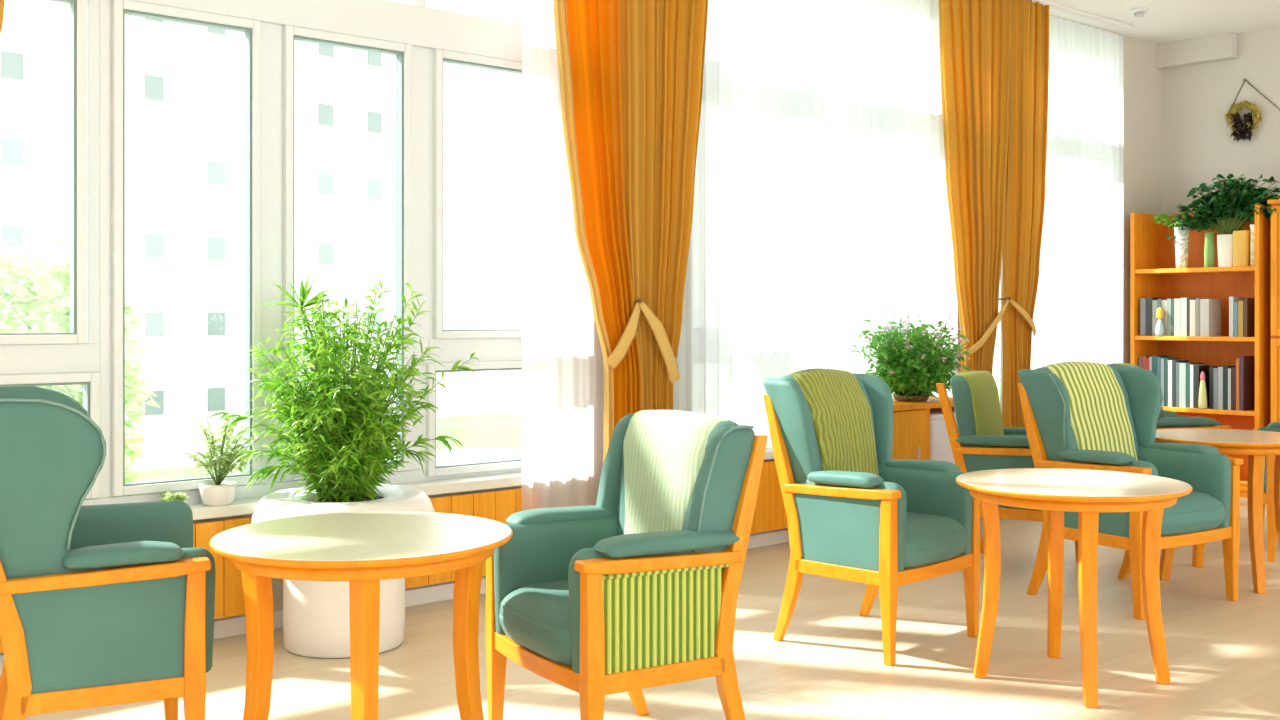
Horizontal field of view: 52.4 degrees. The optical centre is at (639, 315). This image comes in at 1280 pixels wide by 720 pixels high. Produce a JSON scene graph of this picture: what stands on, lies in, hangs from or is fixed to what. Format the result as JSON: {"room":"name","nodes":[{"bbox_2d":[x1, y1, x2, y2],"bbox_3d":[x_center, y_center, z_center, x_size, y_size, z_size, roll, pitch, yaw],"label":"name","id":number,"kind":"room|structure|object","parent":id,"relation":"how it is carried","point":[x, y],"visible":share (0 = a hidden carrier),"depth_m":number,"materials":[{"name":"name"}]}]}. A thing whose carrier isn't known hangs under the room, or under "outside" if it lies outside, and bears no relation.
{"room":"care facility","nodes":[
{"label":"care facility","id":0,"kind":"room"},
{"bbox_2d":[251,484,434,658],"bbox_3d":[-1.170,1.002,5.149,0.714,0.597,0.714,0,0,-41],"label":"planter","id":1,"kind":"object","parent":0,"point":[316,614],"depth_m":4.95,"materials":[{"name":"ceramic"}]},
{"bbox_2d":[0,14,1161,653],"bbox_3d":[-1.168,-0.430,5.884,14.000,3.460,0.250,0,0,-41],"label":"wall","id":2,"kind":"structure","parent":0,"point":[1142,81],"depth_m":10.13,"materials":[{"name":"beige paint"}]},
{"bbox_2d":[0,517,250,652],"bbox_3d":[-2.340,1.008,4.628,1.977,0.385,0.090,0,0,-41],"label":"radiator cover","id":3,"kind":"object","parent":2,"relation":"attached to","point":[229,592],"visible":0.2,"depth_m":5.17,"materials":[{"name":"brown wood"}]},
{"bbox_2d":[0,0,521,519],"bbox_3d":[-3.030,-0.599,4.110,7.260,2.802,0.205,0,0,-41],"label":"window","id":4,"kind":"structure","parent":2,"relation":"in","point":[420,38],"depth_m":5.44,"materials":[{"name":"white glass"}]},
{"bbox_2d":[160,489,189,502],"bbox_3d":[-1.821,0.717,5.083,0.112,0.075,0.115,0,0,-41],"label":"succulent","id":5,"kind":"object","parent":4,"relation":"on","point":[167,496],"visible":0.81,"depth_m":5.08,"materials":[{"name":"green plant"}]},
{"bbox_2d":[181,417,261,505],"bbox_3d":[-1.650,0.574,5.184,0.315,0.362,0.238,0,0,-41],"label":"plant","id":6,"kind":"object","parent":4,"relation":"on","point":[220,492],"visible":0.96,"depth_m":5.16,"materials":[{"name":"green plant"}]},
{"bbox_2d":[0,529,788,675],"bbox_3d":[-1.079,1.262,5.784,14.000,0.075,0.018,0,0,-41],"label":"baseboard","id":7,"kind":"structure","parent":2,"relation":"attached to","point":[234,626],"depth_m":5.86,"materials":[{"name":"white paint"}]},
{"bbox_2d":[405,488,521,588],"bbox_3d":[-0.881,1.008,5.907,0.957,0.385,0.090,0,0,-41],"label":"radiator cover","id":8,"kind":"object","parent":2,"relation":"attached to","point":[499,505],"visible":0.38,"depth_m":5.96,"materials":[{"name":"brown wood"}]},
{"bbox_2d":[750,461,787,533],"bbox_3d":[1.183,1.008,7.716,2.247,0.385,0.090,0,0,-41],"label":"radiator cover","id":9,"kind":"object","parent":2,"relation":"attached to","point":[770,512],"visible":0.09,"depth_m":7.25,"materials":[{"name":"brown wood"}]},
{"bbox_2d":[764,448,773,459],"bbox_3d":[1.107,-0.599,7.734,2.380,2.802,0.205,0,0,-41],"label":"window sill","id":10,"kind":"structure","parent":2,"relation":"attached to","point":[769,451],"depth_m":7.27,"materials":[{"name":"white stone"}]},
{"bbox_2d":[0,497,1279,719],"bbox_3d":[1.896,1.360,2.539,14.200,0.120,9.320,0,0,-41],"label":"floor","id":11,"kind":"structure","parent":0,"point":[1223,655],"depth_m":4.88,"materials":[{"name":"brown wood"}]},
{"bbox_2d":[0,386,215,719],"bbox_3d":[-1.566,0.754,3.627,0.669,1.093,0.699,0,0,-26],"label":"armchair","id":12,"kind":"object","parent":11,"relation":"on","point":[102,605],"visible":1,"depth_m":3.35,"materials":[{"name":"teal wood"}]},
{"bbox_2d":[62,541,184,568],"bbox_3d":[-1.356,0.626,3.420,0.300,0.056,0.108,0,0,-26],"label":"armrest","id":13,"kind":"object","parent":12,"relation":"on","point":[137,554],"depth_m":3.39,"materials":[{"name":"teal fabric"}]},
{"bbox_2d":[207,273,479,658],"bbox_3d":[-1.186,0.558,5.094,0.817,1.485,0.905,0,0,43],"label":"potted plant","id":14,"kind":"object","parent":11,"relation":"on","point":[340,452],"visible":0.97,"depth_m":5.02,"materials":[{"name":"plant"}]},
{"bbox_2d":[210,511,512,719],"bbox_3d":[-0.748,0.945,3.529,0.800,0.710,0.800,0,0,-12],"label":"round table","id":15,"kind":"object","parent":11,"relation":"on","point":[362,549],"visible":1,"depth_m":3.44,"materials":[{"name":"orange wood"}]},
{"bbox_2d":[486,410,767,719],"bbox_3d":[-0.061,0.796,3.850,0.638,1.009,0.664,0,0,-31],"label":"armchair","id":16,"kind":"object","parent":11,"relation":"on","point":[633,590],"visible":0.98,"depth_m":3.67,"materials":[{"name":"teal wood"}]},
{"bbox_2d":[499,580,571,665],"bbox_3d":[-0.123,0.882,3.812,0.492,0.160,0.524,0,0,-31],"label":"seat cushion","id":17,"kind":"object","parent":16,"relation":"on","point":[535,616],"depth_m":3.69,"materials":[{"name":"teal fabric"}]},
{"bbox_2d":[506,505,616,524],"bbox_3d":[-0.204,0.626,4.088,0.455,0.056,0.108,0,0,-31],"label":"cushion","id":18,"kind":"object","parent":16,"relation":"on","point":[594,514],"depth_m":4.02,"materials":[{"name":"teal fabric"}]},
{"bbox_2d":[594,530,739,558],"bbox_3d":[0.083,0.626,3.612,0.455,0.056,0.108,0,0,-31],"label":"cushion","id":19,"kind":"object","parent":16,"relation":"on","point":[677,544],"depth_m":3.57,"materials":[{"name":"teal fabric"}]},
{"bbox_2d":[763,369,979,665],"bbox_3d":[0.945,0.760,5.251,0.655,1.080,0.664,0,0,44],"label":"armchair","id":20,"kind":"object","parent":11,"relation":"on","point":[855,512],"visible":0.97,"depth_m":5.15,"materials":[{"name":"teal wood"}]},
{"bbox_2d":[807,471,883,488],"bbox_3d":[0.791,0.626,5.013,0.320,0.056,0.108,0,0,44],"label":"cushion","id":21,"kind":"object","parent":20,"relation":"on","point":[815,479],"depth_m":4.97,"materials":[{"name":"teal fabric"}]},
{"bbox_2d":[885,459,959,471],"bbox_3d":[1.178,0.626,5.412,0.320,0.056,0.108,0,0,44],"label":"cushion","id":22,"kind":"object","parent":20,"relation":"on","point":[908,465],"depth_m":5.37,"materials":[{"name":"teal fabric"}]},
{"bbox_2d":[904,512,966,568],"bbox_3d":[1.003,0.882,5.194,0.492,0.160,0.524,0,0,44],"label":"seat cushion","id":23,"kind":"object","parent":20,"relation":"on","point":[932,540],"depth_m":5.04,"materials":[{"name":"teal fabric"}]},
{"bbox_2d":[892,396,954,459],"bbox_3d":[1.515,0.900,7.617,1.120,0.800,0.380,0,0,-41],"label":"base cabinet","id":24,"kind":"object","parent":11,"relation":"on","point":[911,420],"visible":0.22,"depth_m":7.43,"materials":[{"name":"brown wood"}]},
{"bbox_2d":[849,311,971,401],"bbox_3d":[1.629,0.235,7.609,0.835,0.530,0.511,0,0,-41],"label":"flowering plant","id":25,"kind":"object","parent":24,"relation":"on","point":[913,365],"visible":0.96,"depth_m":7.53,"materials":[{"name":"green plant"}]},
{"bbox_2d":[936,371,1077,574],"bbox_3d":[1.948,0.796,6.769,0.638,1.009,0.664,0,0,31],"label":"armchair","id":26,"kind":"object","parent":11,"relation":"on","point":[980,441],"visible":0.41,"depth_m":6.63,"materials":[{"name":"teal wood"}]},
{"bbox_2d":[956,435,1029,447],"bbox_3d":[1.804,0.626,6.530,0.455,0.056,0.108,0,0,31],"label":"cushion","id":27,"kind":"object","parent":26,"relation":"on","point":[962,441],"depth_m":6.51,"materials":[{"name":"teal fabric"}]},
{"bbox_2d":[1003,427,1026,433],"bbox_3d":[2.091,0.626,7.007,0.455,0.056,0.108,0,0,31],"label":"cushion","id":28,"kind":"object","parent":26,"relation":"on","point":[1006,430],"depth_m":7.00,"materials":[{"name":"teal fabric"}]},
{"bbox_2d":[956,468,1192,707],"bbox_3d":[1.539,0.945,4.644,0.800,0.710,0.800,0,0,7],"label":"round table","id":29,"kind":"object","parent":11,"relation":"on","point":[1089,493],"visible":1,"depth_m":4.58,"materials":[{"name":"orange wood"}]},
{"bbox_2d":[1017,362,1243,619],"bbox_3d":[2.261,0.760,6.015,0.744,1.080,0.727,0,0,-33],"label":"armchair","id":30,"kind":"object","parent":11,"relation":"on","point":[1077,415],"visible":0.7,"depth_m":5.98,"materials":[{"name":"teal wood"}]},
{"bbox_2d":[1060,450,1134,465],"bbox_3d":[2.036,0.626,5.795,0.120,0.056,0.355,0,0,-33],"label":"cushion","id":31,"kind":"object","parent":30,"relation":"on","point":[1067,457],"depth_m":5.75,"materials":[{"name":"teal fabric"}]},
{"bbox_2d":[1143,442,1219,453],"bbox_3d":[2.553,0.626,6.131,0.120,0.056,0.355,0,0,-33],"label":"cushion","id":32,"kind":"object","parent":30,"relation":"on","point":[1148,447],"depth_m":6.09,"materials":[{"name":"teal fabric"}]},
{"bbox_2d":[1161,492,1224,535],"bbox_3d":[2.310,0.882,5.939,0.582,0.160,0.546,0,0,-33],"label":"seat cushion","id":33,"kind":"object","parent":30,"relation":"on","point":[1195,513],"depth_m":5.73,"materials":[{"name":"teal fabric"}]},
{"bbox_2d":[1106,363,1231,456],"bbox_3d":[3.192,0.796,7.999,0.638,1.009,0.664,0,0,0],"label":"armchair","id":34,"kind":"object","parent":11,"relation":"on","point":[1166,419],"visible":0.18,"depth_m":7.68,"materials":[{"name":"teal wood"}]},
{"bbox_2d":[1163,410,1177,415],"bbox_3d":[3.192,0.626,8.277,0.455,0.056,0.108,0,0,0],"label":"cushion","id":35,"kind":"object","parent":34,"relation":"on","point":[1166,413],"depth_m":8.23,"materials":[{"name":"teal fabric"}]},
{"bbox_2d":[1157,417,1216,425],"bbox_3d":[3.192,0.626,7.721,0.455,0.056,0.108,0,0,0],"label":"cushion","id":36,"kind":"object","parent":34,"relation":"on","point":[1162,421],"depth_m":7.67,"materials":[{"name":"teal fabric"}]},
{"bbox_2d":[1130,204,1270,497],"bbox_3d":[4.214,0.255,9.696,0.400,2.090,0.970,0,0,-41],"label":"bookcase","id":37,"kind":"object","parent":11,"relation":"on","point":[1154,273],"visible":0.41,"depth_m":9.81,"materials":[{"name":"brown wood"}]},
{"bbox_2d":[1139,356,1141,367],"bbox_3d":[3.894,0.495,9.986,0.210,0.370,0.022,0,0,-41],"label":"book","id":38,"kind":"object","parent":37,"relation":"on","point":[1140,358],"visible":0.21,"depth_m":9.91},
{"bbox_2d":[1140,298,1145,335],"bbox_3d":[3.904,0.007,9.967,0.200,0.285,0.044,0,0,-41],"label":"book","id":39,"kind":"object","parent":37,"relation":"on","point":[1142,300],"visible":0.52,"depth_m":9.90,"materials":[{"name":"paper"}]},
{"bbox_2d":[1142,356,1151,369],"bbox_3d":[3.914,0.492,9.962,0.210,0.375,0.036,0,0,-41],"label":"book","id":40,"kind":"object","parent":37,"relation":"on","point":[1143,357],"visible":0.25,"depth_m":9.89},
{"bbox_2d":[1146,358,1148,369],"bbox_3d":[3.934,0.500,9.940,0.210,0.360,0.020,0,0,-41],"label":"book","id":41,"kind":"object","parent":37,"relation":"on","point":[1147,359],"visible":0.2,"depth_m":9.87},
{"bbox_2d":[1149,357,1151,370],"bbox_3d":[3.949,0.495,9.924,0.210,0.370,0.020,0,0,-41],"label":"book","id":42,"kind":"object","parent":37,"relation":"on","point":[1150,358],"visible":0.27,"depth_m":9.85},
{"bbox_2d":[1152,300,1157,335],"bbox_3d":[3.967,0.015,9.894,0.200,0.270,0.039,0,0,-41],"label":"book","id":43,"kind":"object","parent":37,"relation":"on","point":[1154,302],"visible":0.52,"depth_m":9.83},
{"bbox_2d":[1146,298,1164,335],"bbox_3d":[3.936,0.005,9.930,0.201,0.290,0.051,0,0,-41],"label":"book","id":44,"kind":"object","parent":37,"relation":"on","point":[1148,300],"visible":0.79,"depth_m":9.87,"materials":[{"name":"paper"}]},
{"bbox_2d":[1155,307,1164,335],"bbox_3d":[3.909,0.043,9.775,0.068,0.215,0.068,0,0,-41],"label":"figurine","id":45,"kind":"object","parent":37,"relation":"on","point":[1159,331],"visible":1,"depth_m":9.76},
{"bbox_2d":[1152,355,1169,375],"bbox_3d":[3.969,0.490,9.900,0.211,0.380,0.038,0,0,-41],"label":"book","id":46,"kind":"object","parent":37,"relation":"on","point":[1154,358],"visible":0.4,"depth_m":9.84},
{"bbox_2d":[1158,299,1166,319],"bbox_3d":[3.991,0.010,9.867,0.200,0.280,0.029,0,0,-41],"label":"book","id":47,"kind":"object","parent":37,"relation":"on","point":[1159,300],"visible":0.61,"depth_m":9.80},
{"bbox_2d":[1161,358,1165,405],"bbox_3d":[4.010,0.500,9.853,0.210,0.360,0.025,0,0,-41],"label":"book","id":48,"kind":"object","parent":37,"relation":"on","point":[1162,359],"visible":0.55,"depth_m":9.78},
{"bbox_2d":[1162,300,1166,335],"bbox_3d":[4.016,0.015,9.839,0.200,0.270,0.041,0,0,-41],"label":"book","id":49,"kind":"object","parent":37,"relation":"on","point":[1164,302],"visible":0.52,"depth_m":9.77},
{"bbox_2d":[1157,356,1173,383],"bbox_3d":[3.991,0.495,9.874,0.210,0.370,0.027,0,0,-41],"label":"book","id":50,"kind":"object","parent":37,"relation":"on","point":[1158,358],"visible":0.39,"depth_m":9.81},
{"bbox_2d":[1167,299,1170,335],"bbox_3d":[4.040,0.010,9.811,0.200,0.280,0.029,0,0,-41],"label":"book","id":51,"kind":"object","parent":37,"relation":"on","point":[1168,300],"visible":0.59,"depth_m":9.74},
{"bbox_2d":[1164,358,1180,406],"bbox_3d":[4.029,0.500,9.832,0.210,0.360,0.027,0,0,-41],"label":"book","id":52,"kind":"object","parent":37,"relation":"on","point":[1166,359],"visible":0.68,"depth_m":9.77,"materials":[{"name":"paper"}]},
{"bbox_2d":[1171,299,1173,335],"bbox_3d":[4.058,0.013,9.790,0.201,0.275,0.022,0,0,-41],"label":"book","id":53,"kind":"object","parent":37,"relation":"on","point":[1172,300],"visible":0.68,"depth_m":9.72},
{"bbox_2d":[1152,211,1194,267],"bbox_3d":[4.020,-0.568,9.778,0.208,0.426,0.342,0,0,-41],"label":"vase","id":54,"kind":"object","parent":37,"relation":"on","point":[1181,240],"visible":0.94,"depth_m":9.72,"materials":[{"name":"white ceramic"}]},
{"bbox_2d":[1168,359,1181,406],"bbox_3d":[4.049,0.505,9.808,0.210,0.350,0.032,0,0,-41],"label":"book","id":55,"kind":"object","parent":37,"relation":"on","point":[1169,361],"visible":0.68,"depth_m":9.74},
{"bbox_2d":[1174,299,1180,335],"bbox_3d":[4.083,0.010,9.762,0.200,0.280,0.049,0,0,-41],"label":"book","id":56,"kind":"object","parent":37,"relation":"on","point":[1177,302],"visible":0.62,"depth_m":9.70,"materials":[{"name":"paper"}]},
{"bbox_2d":[1172,360,1188,406],"bbox_3d":[4.069,0.507,9.785,0.211,0.345,0.025,0,0,-41],"label":"book","id":57,"kind":"object","parent":37,"relation":"on","point":[1173,362],"visible":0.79,"depth_m":9.72,"materials":[{"name":"paper"}]},
{"bbox_2d":[1176,362,1188,406],"bbox_3d":[4.087,0.512,9.765,0.210,0.335,0.023,0,0,-41],"label":"book","id":58,"kind":"object","parent":37,"relation":"on","point":[1177,363],"visible":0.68,"depth_m":9.70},
{"bbox_2d":[1181,298,1194,335],"bbox_3d":[4.115,0.007,9.726,0.200,0.285,0.044,0,0,-41],"label":"book","id":59,"kind":"object","parent":37,"relation":"on","point":[1183,300],"visible":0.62,"depth_m":9.66,"materials":[{"name":"paper"}]},
{"bbox_2d":[1179,362,1198,407],"bbox_3d":[4.112,0.515,9.736,0.210,0.330,0.050,0,0,-41],"label":"book","id":60,"kind":"object","parent":37,"relation":"on","point":[1182,366],"visible":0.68,"depth_m":9.67,"materials":[{"name":"paper"}]},
{"bbox_2d":[1187,298,1194,335],"bbox_3d":[4.137,0.010,9.700,0.201,0.280,0.020,0,0,-41],"label":"book","id":61,"kind":"object","parent":37,"relation":"on","point":[1188,299],"visible":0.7,"depth_m":9.63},
{"bbox_2d":[1190,300,1194,335],"bbox_3d":[4.159,0.015,9.676,0.200,0.270,0.041,0,0,-41],"label":"book","id":62,"kind":"object","parent":37,"relation":"on","point":[1192,302],"visible":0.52,"depth_m":9.61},
{"bbox_2d":[1186,363,1202,407],"bbox_3d":[4.139,0.515,9.705,0.211,0.330,0.029,0,0,-41],"label":"book","id":63,"kind":"object","parent":37,"relation":"on","point":[1187,364],"visible":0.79,"depth_m":9.64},
{"bbox_2d":[1190,364,1205,407],"bbox_3d":[4.159,0.520,9.684,0.210,0.320,0.025,0,0,-41],"label":"book","id":64,"kind":"object","parent":37,"relation":"on","point":[1192,365],"visible":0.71,"depth_m":9.62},
{"bbox_2d":[1194,365,1209,407],"bbox_3d":[4.182,0.525,9.658,0.210,0.310,0.040,0,0,-41],"label":"book","id":65,"kind":"object","parent":37,"relation":"on","point":[1197,369],"visible":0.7,"depth_m":9.60,"materials":[{"name":"paper"}]},
{"bbox_2d":[1195,298,1208,335],"bbox_3d":[4.185,0.010,9.646,0.200,0.280,0.034,0,0,-41],"label":"book","id":66,"kind":"object","parent":37,"relation":"on","point":[1197,300],"visible":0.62,"depth_m":9.58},
{"bbox_2d":[1198,371,1206,408],"bbox_3d":[4.124,0.542,9.529,0.060,0.275,0.060,0,0,-41],"label":"figurine","id":67,"kind":"object","parent":37,"relation":"on","point":[1202,400],"visible":1,"depth_m":9.51,"materials":[{"name":"ceramic"}]},
{"bbox_2d":[1204,232,1214,266],"bbox_3d":[4.191,-0.485,9.570,0.072,0.260,0.072,0,0,-41],"label":"vase","id":68,"kind":"object","parent":37,"relation":"on","point":[1209,251],"visible":0.91,"depth_m":9.54,"materials":[{"name":"green ceramic"}]},
{"bbox_2d":[1200,299,1220,335],"bbox_3d":[4.219,0.013,9.608,0.200,0.275,0.064,0,0,-41],"label":"book","id":69,"kind":"object","parent":37,"relation":"on","point":[1210,309],"visible":0.91,"depth_m":9.56,"materials":[{"name":"paper"}]},
{"bbox_2d":[1213,368,1217,408],"bbox_3d":[4.273,0.530,9.546,0.200,0.300,0.033,0,0,-41],"label":"book","id":70,"kind":"object","parent":37,"relation":"on","point":[1215,370],"visible":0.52,"depth_m":9.48,"materials":[{"name":"paper"}]},
{"bbox_2d":[1209,366,1222,408],"bbox_3d":[4.251,0.525,9.570,0.200,0.310,0.028,0,0,-41],"label":"book","id":71,"kind":"object","parent":37,"relation":"on","point":[1210,367],"visible":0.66,"depth_m":9.51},
{"bbox_2d":[1218,367,1222,409],"bbox_3d":[4.296,0.525,9.519,0.200,0.310,0.033,0,0,-41],"label":"book","id":72,"kind":"object","parent":37,"relation":"on","point":[1220,369],"visible":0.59,"depth_m":9.45,"materials":[{"name":"paper"}]},
{"bbox_2d":[1166,174,1279,266],"bbox_3d":[4.324,-0.699,9.494,0.467,0.688,0.909,0,0,-38],"label":"trailing plant","id":73,"kind":"object","parent":37,"relation":"on","point":[1226,210],"visible":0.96,"depth_m":9.44,"materials":[{"name":"green plant"}]},
{"bbox_2d":[1223,366,1235,409],"bbox_3d":[4.319,0.522,9.493,0.200,0.315,0.033,0,0,-41],"label":"book","id":74,"kind":"object","parent":37,"relation":"on","point":[1225,368],"visible":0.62,"depth_m":9.43,"materials":[{"name":"paper"}]},
{"bbox_2d":[1228,368,1230,409],"bbox_3d":[4.339,0.530,9.471,0.200,0.300,0.021,0,0,-41],"label":"book","id":75,"kind":"object","parent":37,"relation":"on","point":[1229,369],"visible":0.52,"depth_m":9.40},
{"bbox_2d":[1231,367,1235,409],"bbox_3d":[4.358,0.525,9.449,0.200,0.310,0.033,0,0,-41],"label":"book","id":76,"kind":"object","parent":37,"relation":"on","point":[1233,369],"visible":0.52,"depth_m":9.38,"materials":[{"name":"paper"}]},
{"bbox_2d":[1234,302,1237,336],"bbox_3d":[4.369,0.025,9.436,0.200,0.250,0.028,0,0,-41],"label":"book","id":77,"kind":"object","parent":37,"relation":"on","point":[1235,303],"visible":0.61,"depth_m":9.37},
{"bbox_2d":[1229,297,1245,336],"bbox_3d":[4.347,0.005,9.461,0.200,0.290,0.030,0,0,-41],"label":"book","id":78,"kind":"object","parent":37,"relation":"on","point":[1232,300],"visible":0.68,"depth_m":9.40,"materials":[{"name":"paper"}]},
{"bbox_2d":[1236,359,1238,409],"bbox_3d":[4.377,0.495,9.427,0.200,0.370,0.022,0,0,-41],"label":"book","id":79,"kind":"object","parent":37,"relation":"on","point":[1237,360],"visible":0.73,"depth_m":9.36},
{"bbox_2d":[1238,301,1243,336],"bbox_3d":[4.393,0.020,9.409,0.200,0.260,0.035,0,0,-41],"label":"book","id":80,"kind":"object","parent":37,"relation":"on","point":[1240,303],"visible":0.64,"depth_m":9.34,"materials":[{"name":"paper"}]},
{"bbox_2d":[1233,230,1249,266],"bbox_3d":[4.345,-0.485,9.373,0.104,0.260,0.110,0,0,-41],"label":"vase","id":81,"kind":"object","parent":37,"relation":"on","point":[1241,238],"visible":0.87,"depth_m":9.33,"materials":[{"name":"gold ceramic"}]},
{"bbox_2d":[1239,356,1254,410],"bbox_3d":[4.396,0.485,9.406,0.200,0.390,0.030,0,0,-41],"label":"book","id":82,"kind":"object","parent":37,"relation":"on","point":[1246,363],"visible":0.88,"depth_m":9.36,"materials":[{"name":"paper"}]},
{"bbox_2d":[1244,298,1254,336],"bbox_3d":[4.415,0.010,9.384,0.200,0.280,0.025,0,0,-41],"label":"book","id":83,"kind":"object","parent":37,"relation":"on","point":[1249,303],"visible":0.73,"depth_m":9.33,"materials":[{"name":"paper"}]},
{"bbox_2d":[1250,224,1254,265],"bbox_3d":[4.397,-0.505,9.305,0.062,0.300,0.062,0,0,-41],"label":"vase","id":84,"kind":"object","parent":37,"relation":"on","point":[1252,226],"visible":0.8,"depth_m":9.29,"materials":[{"name":"ceramic"}]},
{"bbox_2d":[1155,428,1279,593],"bbox_3d":[2.900,0.945,6.420,0.800,0.710,0.800,0,0,-2],"label":"round table","id":85,"kind":"object","parent":11,"relation":"on","point":[1256,444],"visible":0.66,"depth_m":6.15,"materials":[{"name":"orange wood"}]},
{"bbox_2d":[1252,421,1279,561],"bbox_3d":[3.695,0.796,7.077,0.638,1.009,0.664,0,0,20],"label":"armchair","id":86,"kind":"object","parent":11,"relation":"on","point":[1268,489],"visible":0.33,"depth_m":6.87,"materials":[{"name":"orange wood"}]},
{"bbox_2d":[1263,467,1265,492],"bbox_3d":[3.626,0.882,7.102,0.492,0.160,0.524,0,0,20],"label":"seat cushion","id":87,"kind":"object","parent":86,"relation":"on","point":[1264,488],"depth_m":6.98,"materials":[{"name":"teal fabric"}]},
{"bbox_2d":[1267,421,1279,427],"bbox_3d":[3.790,0.626,7.338,0.455,0.056,0.108,0,0,20],"label":"cushion","id":88,"kind":"object","parent":86,"relation":"on","point":[1274,424],"depth_m":7.36,"materials":[{"name":"teal fabric"}]},
{"bbox_2d":[1267,199,1279,422],"bbox_3d":[4.891,0.240,8.940,0.440,2.120,0.970,0,0,-41],"label":"tall cabinet","id":89,"kind":"object","parent":11,"relation":"on","point":[1275,203],"visible":0.74,"depth_m":9.14,"materials":[{"name":"brown wood"}]},
{"bbox_2d":[1047,0,1279,43],"bbox_3d":[1.896,-2.235,2.539,14.200,0.150,9.320,0,0,-41],"label":"ceiling","id":90,"kind":"structure","parent":0,"point":[1165,21],"depth_m":9.38,"materials":[{"name":"paint"}]},
{"bbox_2d":[1032,0,1132,29],"bbox_3d":[2.029,-2.149,8.290,4.280,0.022,0.085,0,0,-41],"label":"rail","id":91,"kind":"object","parent":90,"relation":"attached to","point":[1053,6],"visible":1,"depth_m":9.27,"materials":[{"name":"paint"}]},
{"bbox_2d":[673,0,957,447],"bbox_3d":[1.054,-0.685,7.498,2.630,2.830,0.045,0,0,-41],"label":"sheer curtain","id":92,"kind":"object","parent":91,"relation":"hanging from","point":[820,206],"visible":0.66,"depth_m":7.41,"materials":[{"name":"fabric"}]},
{"bbox_2d":[939,0,1010,374],"bbox_3d":[2.136,-0.415,8.310,0.772,3.390,0.177,0,0,-41],"label":"curtain","id":93,"kind":"object","parent":91,"relation":"hanging from","point":[974,34],"visible":0.73,"depth_m":8.28,"materials":[{"name":"fabric"}]},
{"bbox_2d":[1002,0,1048,426],"bbox_3d":[2.574,-0.415,8.662,0.562,3.390,0.150,0,0,-41],"label":"curtain","id":94,"kind":"object","parent":91,"relation":"hanging from","point":[1024,206],"visible":0.81,"depth_m":8.63,"materials":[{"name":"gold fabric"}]},
{"bbox_2d":[1000,15,1123,412],"bbox_3d":[3.005,-0.685,9.209,1.620,2.830,0.045,0,0,-41],"label":"sheer curtain","id":95,"kind":"object","parent":91,"relation":"hanging from","point":[1078,316],"visible":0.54,"depth_m":9.38,"materials":[{"name":"fabric"}]},
{"bbox_2d":[1130,7,1147,16],"bbox_3d":[3.516,-2.132,9.158,0.120,0.055,0.120,0,0,-41],"label":"smoke detector","id":96,"kind":"object","parent":90,"relation":"attached to","point":[1138,12],"visible":1,"depth_m":9.13,"materials":[{"name":"plastic"}]},
{"bbox_3d":[-0.107,-2.149,6.418,1.300,0.022,0.085,0,0,-41],"label":"rail","id":97,"kind":"object","parent":90,"relation":"attached to","visible":0},
{"bbox_2d":[522,0,603,510],"bbox_3d":[-0.356,-0.415,6.262,0.520,3.370,0.042,0,0,-41],"label":"sheer curtain","id":98,"kind":"object","parent":97,"relation":"hanging from","point":[563,362],"visible":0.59,"depth_m":6.21,"materials":[{"name":"fabric"}]},
{"bbox_2d":[553,0,642,462],"bbox_3d":[-0.198,-0.415,6.235,0.172,3.390,0.589,0,0,42],"label":"curtain","id":99,"kind":"object","parent":97,"relation":"hanging from","point":[587,32],"visible":0.7,"depth_m":6.25,"materials":[{"name":"orange fabric"}]},
{"bbox_2d":[620,0,707,409],"bbox_3d":[0.114,-0.415,6.508,0.590,3.390,0.152,0,0,-41],"label":"curtain","id":100,"kind":"object","parent":97,"relation":"hanging from","point":[662,42],"visible":0.73,"depth_m":6.48,"materials":[{"name":"fabric"}]},
{"bbox_3d":[-3.059,-2.149,3.832,6.450,0.022,0.085,0,0,-41],"label":"rail","id":101,"kind":"object","parent":90,"relation":"attached to","visible":0},
{"bbox_2d":[0,0,4,33],"bbox_3d":[-2.457,-0.415,4.282,0.846,3.390,0.109,0,0,-41],"label":"curtain","id":102,"kind":"object","parent":101,"relation":"hanging from","point":[2,2],"visible":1,"depth_m":4.49,"materials":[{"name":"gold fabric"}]},
{"bbox_2d":[1162,27,1279,214],"bbox_3d":[7.161,-0.430,7.153,0.200,3.460,9.320,0,0,-41],"label":"wall","id":103,"kind":"structure","parent":0,"point":[1198,145],"depth_m":10.06,"materials":[{"name":"beige paint"}]},
{"bbox_2d":[1156,32,1236,69],"bbox_3d":[4.339,-2.065,10.145,0.100,0.190,0.600,0,0,-41],"label":"trim","id":104,"kind":"structure","parent":103,"relation":"attached to","point":[1219,47],"depth_m":10.09,"materials":[{"name":"beige paint"}]},
{"bbox_2d":[1224,79,1279,141],"bbox_3d":[4.626,-1.563,9.829,0.126,0.491,0.413,0,0,-41],"label":"wall ornament","id":105,"kind":"object","parent":103,"relation":"attached to","point":[1235,121],"visible":1,"depth_m":9.87,"materials":[{"name":"plant"}]},
{"label":"outside","id":106,"kind":"structure","parent":0,"visible":0},
{"bbox_2d":[128,370,999,481],"bbox_3d":[-30.067,4.400,57.067,150.000,0.200,114.530,0,0,-41],"label":"ground","id":107,"kind":"structure","parent":106,"point":[482,410],"depth_m":48.82,"materials":[{"name":"white"}]},
{"bbox_2d":[0,229,159,482],"bbox_3d":[-9.579,1.578,18.943,4.894,5.722,1.894,0,0,-11],"label":"trees","id":108,"kind":"object","parent":107,"relation":"on","point":[54,269],"visible":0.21,"depth_m":18.66,"materials":[{"name":"plant"}]},
{"bbox_2d":[0,0,439,444],"bbox_3d":[-19.004,-7.900,48.988,10.400,24.400,22.400,0,0,37],"label":"apartment building","id":109,"kind":"structure","parent":107,"relation":"on","point":[185,83],"depth_m":45.33,"materials":[{"name":"white"}]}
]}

